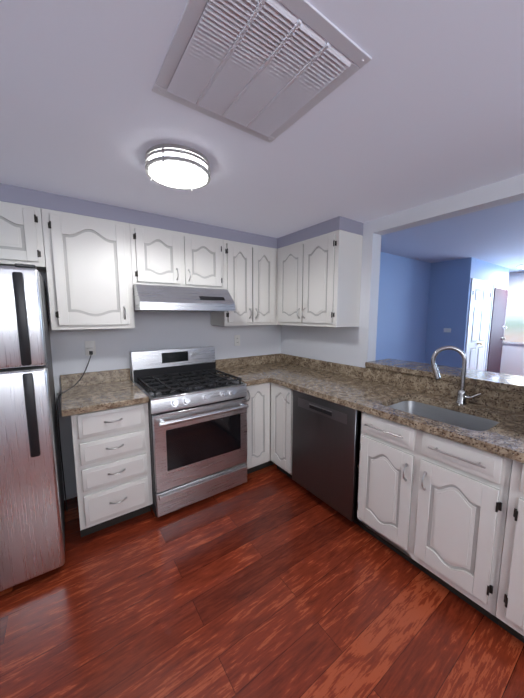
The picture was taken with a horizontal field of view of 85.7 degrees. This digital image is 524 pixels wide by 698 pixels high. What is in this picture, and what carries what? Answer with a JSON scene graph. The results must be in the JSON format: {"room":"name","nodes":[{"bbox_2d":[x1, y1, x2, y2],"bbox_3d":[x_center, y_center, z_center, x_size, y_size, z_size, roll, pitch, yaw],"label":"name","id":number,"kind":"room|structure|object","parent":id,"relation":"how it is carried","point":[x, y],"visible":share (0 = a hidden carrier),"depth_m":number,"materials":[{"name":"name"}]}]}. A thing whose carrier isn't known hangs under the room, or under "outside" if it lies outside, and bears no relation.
{"room":"kitchen","nodes":[
{"label":"kitchen","id":0,"kind":"room"},
{"bbox_2d":[40,252,430,499],"bbox_3d":[1.532,-0.271,4.361,9.560,2.440,0.120,-5,8,-35],"label":"wall","id":1,"kind":"structure","parent":0,"point":[153,330],"depth_m":2.81,"materials":[{"name":"white paint"}]},
{"bbox_2d":[0,201,46,271],"bbox_3d":[-1.783,-0.691,1.664,0.792,0.359,0.352,-5,8,-35],"label":"upper cabinet","id":2,"kind":"object","parent":1,"relation":"attached to","point":[21,235],"visible":1,"depth_m":1.72,"materials":[{"name":"white paint"}]},
{"bbox_2d":[41,208,134,329],"bbox_3d":[-1.248,-0.534,2.062,0.511,0.764,0.352,-5,8,-35],"label":"upper cabinet","id":3,"kind":"object","parent":1,"relation":"attached to","point":[89,270],"visible":1,"depth_m":1.93,"materials":[{"name":"white paint"}]},
{"bbox_2d":[85,341,95,355],"bbox_3d":[-1.357,-0.004,2.237,0.072,0.116,0.045,-5,8,-35],"label":"electrical outlet","id":4,"kind":"object","parent":1,"relation":"attached to","point":[90,348],"visible":1,"depth_m":2.24,"materials":[{"name":"white plastic"}]},
{"bbox_2d":[56,355,90,510],"bbox_3d":[-1.361,0.631,2.110,0.244,1.142,0.294,-5,8,-35],"label":"power cord","id":5,"kind":"object","parent":4,"relation":"attached to","point":[59,434],"visible":1,"depth_m":1.96,"materials":[{"name":"black plastic"}]},
{"bbox_2d":[130,223,223,288],"bbox_3d":[-0.726,-0.738,2.409,0.762,0.439,0.352,-5,8,-35],"label":"upper cabinet","id":6,"kind":"object","parent":1,"relation":"attached to","point":[162,257],"visible":1,"depth_m":2.26,"materials":[{"name":"white paint"}]},
{"bbox_2d":[133,284,234,311],"bbox_3d":[-0.683,-0.417,2.387,0.760,0.191,0.498,-5,8,-35],"label":"range hood","id":7,"kind":"object","parent":6,"relation":"attached to","point":[161,298],"visible":0.89,"depth_m":2.18,"materials":[{"name":"silver metal"}]},
{"bbox_2d":[234,335,239,345],"bbox_3d":[-0.265,-0.092,3.025,0.072,0.116,0.008,-5,8,-35],"label":"electrical outlet","id":8,"kind":"object","parent":1,"relation":"attached to","point":[236,340],"visible":1,"depth_m":3.02,"materials":[{"name":"white plastic"}]},
{"bbox_2d":[210,239,276,325],"bbox_3d":[-0.043,-0.634,2.906,0.906,0.764,0.352,-5,8,-35],"label":"upper cabinet","id":9,"kind":"object","parent":1,"relation":"attached to","point":[250,277],"visible":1,"depth_m":2.69,"materials":[{"name":"white paint"}]},
{"bbox_2d":[0,464,523,697],"bbox_3d":[2.777,1.174,2.754,9.560,0.050,4.440,-5,8,-35],"label":"floor","id":10,"kind":"structure","parent":0,"point":[271,581],"depth_m":1.38,"materials":[{"name":"brown wood"}]},
{"bbox_2d":[0,263,64,591],"bbox_3d":[-1.634,0.425,1.574,0.770,1.715,0.788,-5,8,-35],"label":"refrigerator","id":11,"kind":"object","parent":10,"relation":"on","point":[32,532],"visible":1,"depth_m":1.44,"materials":[{"name":"grey metal"}]},
{"bbox_2d":[71,403,152,536],"bbox_3d":[-1.135,0.785,2.114,0.446,0.873,0.652,-5,8,-35],"label":"drawers","id":12,"kind":"object","parent":10,"relation":"on","point":[112,455],"visible":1,"depth_m":1.86,"materials":[{"name":"white paint"}]},
{"bbox_2d":[60,368,148,416],"bbox_3d":[-1.157,0.282,2.044,0.489,0.140,0.643,-5,8,-35],"label":"countertop","id":13,"kind":"structure","parent":12,"relation":"on","point":[88,392],"depth_m":2.04,"materials":[{"name":"stone"}]},
{"bbox_2d":[130,346,248,516],"bbox_3d":[-0.602,0.607,2.393,0.760,1.160,0.723,-5,8,-35],"label":"gas range","id":14,"kind":"object","parent":10,"relation":"on","point":[198,406],"visible":1,"depth_m":2.18,"materials":[{"name":"grey metal"}]},
{"bbox_2d":[245,382,274,473],"bbox_3d":[0.044,0.687,2.940,0.904,0.873,0.652,-5,8,-35],"label":"base cabinet","id":15,"kind":"object","parent":10,"relation":"on","point":[258,396],"visible":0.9,"depth_m":2.53,"materials":[{"name":"white paint"}]},
{"bbox_2d":[215,346,523,462],"bbox_3d":[0.664,0.255,2.006,0.902,0.602,2.798,-5,8,-35],"label":"countertop","id":16,"kind":"structure","parent":15,"relation":"on","point":[488,419],"depth_m":1.89,"materials":[{"name":"stone"}]},
{"bbox_2d":[387,401,498,430],"bbox_3d":[1.034,0.497,1.677,0.404,0.200,0.574,-5,8,-35],"label":"sink","id":17,"kind":"object","parent":16,"relation":"in","point":[445,414],"depth_m":1.79,"materials":[{"name":"metal"}]},
{"bbox_2d":[271,383,292,478],"bbox_3d":[0.397,0.720,2.660,0.652,0.873,0.320,-5,8,-35],"label":"base cabinet","id":18,"kind":"object","parent":10,"relation":"on","point":[281,422],"visible":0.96,"depth_m":2.47,"materials":[{"name":"white paint"}]},
{"bbox_2d":[292,390,360,526],"bbox_3d":[0.671,0.766,2.277,0.613,0.871,0.618,-5,8,-35],"label":"dishwasher","id":19,"kind":"object","parent":10,"relation":"on","point":[325,434],"visible":0.62,"depth_m":2.04,"materials":[{"name":"grey metal"}]},
{"bbox_2d":[355,411,512,624],"bbox_3d":[1.069,0.832,1.715,0.652,0.873,0.758,-5,8,-35],"label":"base cabinet","id":20,"kind":"object","parent":10,"relation":"on","point":[433,506],"visible":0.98,"depth_m":1.45,"materials":[{"name":"white paint"}]},
{"bbox_2d":[495,460,523,642],"bbox_3d":[1.424,0.891,1.214,0.652,0.873,0.473,-5,8,-35],"label":"base cabinet","id":21,"kind":"object","parent":10,"relation":"on","point":[510,609],"visible":0.98,"depth_m":1.21,"materials":[{"name":"white paint"}]},
{"bbox_2d":[0,0,523,237],"bbox_3d":[0.154,-1.004,0.633,3.140,0.305,4.440,-5,8,-35],"label":"ceiling","id":22,"kind":"structure","parent":0,"point":[424,105],"depth_m":1.12,"materials":[{"name":"white paint"}]},
{"bbox_2d":[145,144,210,190],"bbox_3d":[-0.422,-0.901,1.432,0.316,0.087,0.316,-5,8,-35],"label":"flush ceiling light","id":23,"kind":"object","parent":22,"relation":"attached to","point":[178,166],"visible":1,"depth_m":1.35,"materials":[{"name":"white glass"}]},
{"bbox_2d":[0,183,362,248],"bbox_3d":[-0.695,-0.957,1.956,3.020,0.100,1.085,-5,8,-35],"label":"soffit","id":24,"kind":"structure","parent":22,"relation":"attached to","point":[28,197],"depth_m":2.09,"materials":[{"name":"grey paint"}]},
{"bbox_2d":[152,0,371,142],"bbox_3d":[-0.024,-0.877,0.910,0.510,0.012,0.510,-5,8,-35],"label":"ceiling vent","id":25,"kind":"object","parent":22,"relation":"in","point":[269,71],"visible":1,"depth_m":0.85,"materials":[{"name":"white metal"}]},
{"bbox_2d":[281,220,380,367],"bbox_3d":[1.486,0.044,1.704,0.120,2.440,4.200,-5,8,-35],"label":"wall","id":26,"kind":"structure","parent":0,"point":[354,346],"depth_m":2.51,"materials":[{"name":"white paint"}]},
{"bbox_2d":[277,230,362,326],"bbox_3d":[0.481,-0.603,2.647,0.352,0.764,0.784,-5,8,-35],"label":"upper cabinet","id":27,"kind":"object","parent":26,"relation":"attached to","point":[318,280],"visible":1,"depth_m":2.41,"materials":[{"name":"white paint"}]},
{"bbox_2d":[373,174,523,234],"bbox_3d":[1.610,-0.995,1.403,0.120,0.305,2.270,-5,8,-35],"label":"lintel","id":28,"kind":"object","parent":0,"point":[507,191],"visible":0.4,"depth_m":1.83,"materials":[{"name":"white paint"}]},
{"bbox_2d":[424,257,473,367],"bbox_3d":[3.403,-0.371,5.207,0.120,2.440,0.644,-5,8,-35],"label":"wall","id":29,"kind":"structure","parent":0,"point":[449,293],"depth_m":5.10,"materials":[{"name":"blue paint"}]},
{"bbox_2d":[381,200,523,271],"bbox_3d":[4.060,-1.430,3.357,6.420,0.100,4.440,-5,8,-35],"label":"ceiling","id":30,"kind":"structure","parent":0,"point":[493,235],"depth_m":3.65,"materials":[{"name":"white paint"}]},
{"bbox_2d":[473,258,508,364],"bbox_3d":[4.380,-0.414,5.572,1.900,2.440,0.120,-5,8,-35],"label":"wall","id":31,"kind":"structure","parent":0,"point":[497,275],"depth_m":5.37,"materials":[{"name":"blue paint"}]},
{"bbox_2d":[465,278,492,370],"bbox_3d":[4.022,-0.201,5.216,1.000,2.100,0.082,-5,8,-35],"label":"door","id":32,"kind":"structure","parent":31,"relation":"in","point":[478,320],"depth_m":5.19,"materials":[{"name":"white wood"}]},
{"bbox_2d":[485,285,507,372],"bbox_3d":[4.845,-0.244,5.792,0.870,2.050,0.088,-5,8,-35],"label":"entry door","id":33,"kind":"structure","parent":31,"relation":"in","point":[496,326],"depth_m":5.73,"materials":[{"name":"white"}]},
{"bbox_2d":[500,271,523,375],"bbox_3d":[6.635,-0.383,5.309,0.120,2.440,4.200,-5,8,-35],"label":"wall","id":34,"kind":"structure","parent":0,"point":[512,359],"depth_m":6.45,"materials":[{"name":"white paint"}]},
{"bbox_2d":[503,288,523,343],"bbox_3d":[6.541,-0.606,5.278,0.030,1.240,3.190,-5,8,-35],"label":"living room window","id":35,"kind":"structure","parent":34,"relation":"in","point":[514,324],"depth_m":6.42,"materials":[{"name":"grey"}]},
{"bbox_3d":[1.610,0.765,1.612,0.120,1.030,2.270,-5,8,-35],"label":"wall","id":36,"kind":"structure","parent":0,"visible":0},
{"bbox_2d":[365,359,523,392],"bbox_3d":[1.681,0.228,1.599,0.365,0.040,2.266,-5,8,-35],"label":"bar","id":37,"kind":"object","parent":36,"relation":"on","point":[507,382],"visible":0.81,"depth_m":1.94,"materials":[{"name":"brown stone"}]}
]}

